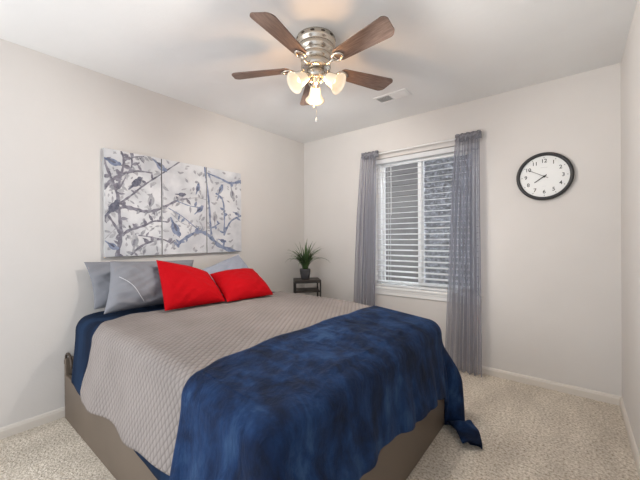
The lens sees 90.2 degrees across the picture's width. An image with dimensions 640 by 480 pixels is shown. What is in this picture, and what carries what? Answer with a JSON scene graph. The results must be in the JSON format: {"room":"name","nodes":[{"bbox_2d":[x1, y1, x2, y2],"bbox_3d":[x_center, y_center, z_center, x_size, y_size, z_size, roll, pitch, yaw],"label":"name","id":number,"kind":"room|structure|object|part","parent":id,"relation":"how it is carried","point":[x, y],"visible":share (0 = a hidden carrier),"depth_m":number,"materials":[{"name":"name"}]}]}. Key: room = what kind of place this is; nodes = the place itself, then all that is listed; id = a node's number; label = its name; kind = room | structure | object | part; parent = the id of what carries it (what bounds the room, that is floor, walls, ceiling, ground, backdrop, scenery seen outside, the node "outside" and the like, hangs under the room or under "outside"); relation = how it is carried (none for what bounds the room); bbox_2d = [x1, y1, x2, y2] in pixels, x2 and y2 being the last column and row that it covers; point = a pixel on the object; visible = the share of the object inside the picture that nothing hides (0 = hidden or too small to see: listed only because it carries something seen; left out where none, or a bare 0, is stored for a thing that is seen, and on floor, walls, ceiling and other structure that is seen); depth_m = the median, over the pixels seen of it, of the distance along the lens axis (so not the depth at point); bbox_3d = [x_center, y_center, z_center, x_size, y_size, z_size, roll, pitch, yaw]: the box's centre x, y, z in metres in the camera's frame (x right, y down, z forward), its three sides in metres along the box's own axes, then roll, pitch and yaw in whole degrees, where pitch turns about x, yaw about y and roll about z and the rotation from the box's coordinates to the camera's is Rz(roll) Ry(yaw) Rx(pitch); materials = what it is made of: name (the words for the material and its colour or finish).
{"room":"bedroom","nodes":[
{"label":"bedroom","id":0,"kind":"room"},
{"bbox_2d":[0,38,304,427],"bbox_3d":[-1.228,-0.019,2.945,0.120,2.440,3.460,0,0,39],"label":"wall","id":1,"kind":"structure","parent":0,"point":[57,116],"depth_m":2.22,"materials":[{"name":"paint"}]},
{"bbox_2d":[0,407,64,439],"bbox_3d":[-1.217,1.169,2.845,0.013,0.066,3.300,0,0,39],"label":"baseboard","id":2,"kind":"structure","parent":1,"relation":"attached to","point":[18,427],"depth_m":2.04,"materials":[{"name":"beige paint"}]},
{"bbox_2d":[102,148,161,256],"bbox_3d":[-1.469,-0.278,2.514,0.037,0.806,0.416,0,0,39],"label":"canvas","id":3,"kind":"object","parent":1,"relation":"attached to","point":[131,182],"visible":1,"depth_m":2.48,"materials":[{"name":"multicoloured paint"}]},
{"bbox_2d":[161,159,206,254],"bbox_3d":[-1.208,-0.281,2.842,0.037,0.806,0.411,0,0,39],"label":"canvas","id":4,"kind":"object","parent":1,"relation":"attached to","point":[183,185],"visible":0.99,"depth_m":2.81,"materials":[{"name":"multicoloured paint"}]},
{"bbox_2d":[206,167,240,252],"bbox_3d":[-0.953,-0.283,3.162,0.037,0.806,0.395,0,0,39],"label":"canvas","id":5,"kind":"object","parent":1,"relation":"attached to","point":[223,188],"visible":0.99,"depth_m":3.14,"materials":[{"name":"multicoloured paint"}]},
{"bbox_2d":[0,0,636,143],"bbox_3d":[-0.016,-1.304,1.969,3.239,0.120,3.460,0,0,39],"label":"ceiling","id":6,"kind":"structure","parent":0,"point":[445,53],"depth_m":2.05,"materials":[{"name":"white paint"}]},
{"bbox_2d":[232,12,394,121],"bbox_3d":[-0.026,-0.985,1.942,1.055,0.518,1.056,0,0,39],"label":"ceiling fan","id":7,"kind":"object","parent":6,"relation":"hanging from","point":[314,46],"visible":1,"depth_m":1.89,"materials":[{"name":"brown wood"}]},
{"bbox_3d":[-0.379,-1.063,2.038,0.390,0.006,0.132,0,12,11],"label":"blade","id":8,"kind":"part","parent":7,"relation":"part of","materials":[{"name":"brown wood"}]},
{"bbox_3d":[-0.197,-1.063,1.656,0.132,0.006,0.390,13,7,28],"label":"blade","id":9,"kind":"part","parent":7,"relation":"part of","materials":[{"name":"brown wood"}]},
{"bbox_3d":[-0.137,-0.943,1.907,0.124,0.129,0.130,0,0,39],"label":"lamp shade","id":10,"kind":"part","parent":7,"relation":"part of","materials":[{"name":"white glass"}]},
{"bbox_3d":[-0.072,-1.067,2.329,0.132,0.006,0.390,-13,2,-7],"label":"blade","id":11,"kind":"part","parent":7,"relation":"part of","materials":[{"name":"brown wood"}]},
{"bbox_3d":[-0.080,-0.991,1.940,0.056,0.060,0.071,0,0,39],"label":"light arm","id":12,"kind":"part","parent":7,"relation":"part of","materials":[{"name":"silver metal"}]},
{"bbox_3d":[-0.034,-0.945,2.109,0.128,0.129,0.130,0,0,39],"label":"lamp shade","id":13,"kind":"part","parent":7,"relation":"part of","materials":[{"name":"white glass"}]},
{"bbox_3d":[0.033,-0.991,1.946,0.071,0.060,0.055,0,0,39],"label":"light arm","id":14,"kind":"part","parent":7,"relation":"part of","materials":[{"name":"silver metal"}]},
{"bbox_3d":[0.093,-0.945,1.920,0.130,0.129,0.126,0,0,39],"label":"lamp shade","id":15,"kind":"part","parent":7,"relation":"part of","materials":[{"name":"white glass"}]},
{"bbox_3d":[0.223,-1.066,1.711,0.132,0.006,0.390,16,-11,-42],"label":"blade","id":16,"kind":"part","parent":7,"relation":"part of","materials":[{"name":"brown wood"}]},
{"bbox_3d":[0.300,-1.068,2.127,0.390,0.006,0.132,-1,-12,-25],"label":"blade","id":17,"kind":"part","parent":7,"relation":"part of","materials":[{"name":"brown wood"}]},
{"bbox_2d":[373,88,411,103],"bbox_3d":[0.628,-1.246,2.774,0.300,0.009,0.144,0,0,39],"label":"ceiling vent","id":18,"kind":"object","parent":6,"relation":"in","point":[402,93],"visible":1,"depth_m":2.76,"materials":[{"name":"white metal"}]},
{"bbox_2d":[0,368,639,479],"bbox_3d":[0.001,1.256,1.978,3.239,0.120,3.460,0,0,39],"label":"floor","id":19,"kind":"structure","parent":0,"point":[528,432],"depth_m":1.84,"materials":[{"name":"carpet"}]},
{"bbox_2d":[64,352,444,479],"bbox_3d":[-0.460,0.972,2.138,2.085,0.453,1.550,0,0,39],"label":"frame","id":20,"kind":"object","parent":19,"relation":"on","point":[398,458],"visible":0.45,"depth_m":1.66,"materials":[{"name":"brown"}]},
{"bbox_3d":[-1.248,0.962,2.765,0.030,0.330,1.546,0,0,39],"label":"head panel","id":21,"kind":"part","parent":20,"relation":"part of","materials":[{"name":"brown wood"}]},
{"bbox_3d":[-0.932,1.056,1.543,2.022,0.295,0.030,0,0,39],"label":"panel","id":22,"kind":"part","parent":20,"relation":"part of","materials":[{"name":"brown wood"}]},
{"bbox_3d":[0.344,1.048,1.498,0.030,0.295,1.550,0,0,39],"label":"foot panel","id":23,"kind":"part","parent":20,"relation":"part of","materials":[{"name":"brown wood"}]},
{"bbox_3d":[-0.398,0.744,2.080,1.820,0.355,1.470,0,0,39],"label":"mattress","id":24,"kind":"object","parent":20,"relation":"on","visible":0},
{"bbox_2d":[71,292,273,479],"bbox_3d":[-0.569,0.706,2.210,1.474,0.460,1.597,0,0,39],"label":"blanket","id":25,"kind":"object","parent":24,"relation":"on","point":[86,327],"visible":0.08,"depth_m":1.95,"materials":[{"name":"blue fabric"}]},
{"bbox_2d":[84,260,193,309],"bbox_3d":[-1.347,0.315,2.507,0.146,0.330,0.820,0,0,38],"label":"pillow","id":26,"kind":"object","parent":25,"relation":"on","point":[99,272],"visible":0.3,"depth_m":2.24,"materials":[{"name":"grey fabric"}]},
{"bbox_2d":[104,261,188,313],"bbox_3d":[-1.216,0.307,2.332,0.259,0.324,0.688,0,0,39],"label":"pillow","id":27,"kind":"object","parent":25,"relation":"on","point":[133,284],"visible":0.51,"depth_m":2.17,"materials":[{"name":"grey fabric"}]},
{"bbox_2d":[202,254,247,294],"bbox_3d":[-0.832,0.306,2.928,0.269,0.331,0.622,0,0,33],"label":"pillow","id":28,"kind":"object","parent":25,"relation":"on","point":[235,262],"visible":0.34,"depth_m":2.93,"materials":[{"name":"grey fabric"}]},
{"bbox_2d":[80,291,370,475],"bbox_3d":[-0.445,0.679,2.102,1.184,0.428,1.653,0,0,39],"label":"quilt","id":29,"kind":"object","parent":25,"relation":"on","point":[139,366],"visible":0.84,"depth_m":1.57,"materials":[{"name":"beige fabric"}]},
{"bbox_2d":[156,260,224,310],"bbox_3d":[-0.958,0.302,2.349,0.362,0.316,0.508,0,0,39],"label":"throw pillow","id":30,"kind":"object","parent":29,"relation":"on","point":[183,286],"visible":1,"depth_m":2.24,"materials":[{"name":"red fabric"}]},
{"bbox_2d":[210,268,272,301],"bbox_3d":[-0.653,0.357,2.648,0.373,0.213,0.471,0,0,44],"label":"throw pillow","id":31,"kind":"object","parent":29,"relation":"on","point":[243,283],"visible":1,"depth_m":2.54,"materials":[{"name":"red fabric"}]},
{"bbox_2d":[169,305,482,479],"bbox_3d":[0.235,0.830,1.540,0.740,0.720,1.776,0,0,39],"label":"throw blanket","id":32,"kind":"object","parent":24,"relation":"on","point":[322,400],"visible":0.99,"depth_m":1.20,"materials":[{"name":"blue fabric"}]},
{"bbox_2d":[293,277,320,296],"bbox_3d":[-0.151,0.824,3.738,0.300,0.735,0.260,0,0,-8],"label":"side table","id":33,"kind":"object","parent":19,"relation":"on","point":[317,280],"visible":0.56,"depth_m":3.65,"materials":[{"name":"brown wood"}]},
{"bbox_3d":[-0.154,0.482,3.737,0.300,0.016,0.260,0,0,-8],"label":"frame","id":34,"kind":"part","parent":33,"relation":"part of","materials":[{"name":"black metal"}]},
{"bbox_2d":[296,287,319,292],"bbox_3d":[-0.153,0.587,3.737,0.268,0.018,0.252,0,0,-8],"label":"shelf","id":35,"kind":"object","parent":33,"relation":"attached to","point":[315,289],"depth_m":3.65,"materials":[{"name":"brown wood"}]},
{"bbox_2d":[290,242,326,278],"bbox_3d":[-0.188,0.218,3.700,0.538,0.477,0.465,0,0,39],"label":"potted plant","id":36,"kind":"object","parent":33,"relation":"on","point":[305,261],"visible":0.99,"depth_m":3.69,"materials":[{"name":"green plant"}]},
{"bbox_3d":[-0.174,0.397,3.736,0.124,0.120,0.124,0,0,39],"label":"pot","id":37,"kind":"part","parent":36,"relation":"part of","materials":[{"name":"grey ceramic"}]},
{"bbox_2d":[304,63,621,395],"bbox_3d":[1.020,-0.035,3.264,2.999,2.440,0.160,0,0,39],"label":"wall","id":38,"kind":"structure","parent":0,"point":[550,308],"depth_m":2.62,"materials":[{"name":"paint"}]},
{"bbox_2d":[379,138,455,153],"bbox_3d":[0.952,-0.919,3.164,1.178,0.015,0.066,0,0,39],"label":"curtain rod","id":39,"kind":"object","parent":38,"relation":"attached to","point":[454,138],"visible":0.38,"depth_m":3.12,"materials":[{"name":"white paint"}]},
{"bbox_2d":[353,150,378,305],"bbox_3d":[0.491,0.106,3.468,0.314,2.123,0.103,0,0,39],"label":"sheer curtain","id":40,"kind":"object","parent":39,"relation":"hanging from","point":[368,230],"visible":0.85,"depth_m":3.45,"materials":[{"name":"grey fabric"}]},
{"bbox_2d":[445,130,481,375],"bbox_3d":[1.275,0.107,2.845,0.316,2.131,0.099,0,0,39],"label":"sheer curtain","id":41,"kind":"object","parent":39,"relation":"hanging from","point":[468,136],"visible":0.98,"depth_m":2.83,"materials":[{"name":"grey fabric"}]},
{"bbox_2d":[373,149,481,304],"bbox_3d":[1.040,-0.149,3.213,1.095,1.462,0.176,0,0,39],"label":"window","id":42,"kind":"structure","parent":38,"relation":"in","point":[386,290],"depth_m":3.27,"materials":[{"name":"white plastic"}]},
{"bbox_3d":[0.888,-0.182,3.430,0.467,1.315,0.020,0,0,39],"label":"sash","id":43,"kind":"part","parent":42,"relation":"part of","materials":[{"name":"white plastic"}]},
{"bbox_3d":[0.888,-0.182,3.430,0.407,1.255,0.004,0,0,39],"label":"pane","id":44,"kind":"part","parent":42,"relation":"part of","materials":[{"name":"clear glass"}]},
{"bbox_2d":[375,142,478,294],"bbox_3d":[1.032,-0.190,3.203,1.039,1.371,0.069,0,0,39],"label":"window blind","id":45,"kind":"object","parent":42,"relation":"attached to","point":[449,150],"visible":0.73,"depth_m":3.22,"materials":[{"name":"white plastic"}]},
{"bbox_3d":[0.748,-0.176,3.436,0.002,1.305,0.055,0,0,39],"label":"ladder cord","id":46,"kind":"part","parent":45,"relation":"part of","materials":[{"name":"white fabric"}]},
{"bbox_3d":[1.033,-0.177,3.208,0.002,1.305,0.055,0,0,39],"label":"ladder cord","id":47,"kind":"part","parent":45,"relation":"part of","materials":[{"name":"white fabric"}]},
{"bbox_3d":[1.040,0.484,3.209,1.031,0.022,0.048,0,0,39],"label":"rail","id":48,"kind":"part","parent":45,"relation":"part of","materials":[{"name":"white"}]},
{"bbox_3d":[1.234,-0.183,3.120,0.480,1.239,0.004,0,0,39],"label":"pane","id":49,"kind":"part","parent":42,"relation":"part of","materials":[{"name":"clear glass"}]},
{"bbox_3d":[1.234,-0.183,3.120,0.556,1.315,0.022,0,0,39],"label":"sash","id":50,"kind":"part","parent":42,"relation":"part of","materials":[{"name":"white plastic"}]},
{"bbox_2d":[453,359,621,405],"bbox_3d":[0.974,1.153,3.201,2.999,0.066,0.013,0,0,39],"label":"baseboard","id":51,"kind":"structure","parent":38,"relation":"attached to","point":[556,386],"depth_m":2.52,"materials":[{"name":"beige paint"}]},
{"bbox_2d":[516,152,573,199],"bbox_3d":[1.778,-0.505,2.529,0.376,0.376,0.041,0,0,39],"label":"wall clock","id":52,"kind":"object","parent":38,"relation":"attached to","point":[546,175],"visible":1,"depth_m":2.52,"materials":[{"name":"grey plastic"}]},
{"bbox_2d":[621,0,639,454],"bbox_3d":[1.212,-0.029,1.002,0.120,2.440,3.460,0,0,39],"label":"wall","id":53,"kind":"structure","parent":0,"point":[630,62],"depth_m":1.86,"materials":[{"name":"paint"}]},
{"bbox_2d":[620,397,639,478],"bbox_3d":[1.119,1.159,0.985,0.013,0.066,3.300,0,0,39],"label":"baseboard","id":54,"kind":"structure","parent":53,"relation":"attached to","point":[631,438],"depth_m":1.84,"materials":[{"name":"beige paint"}]}
]}

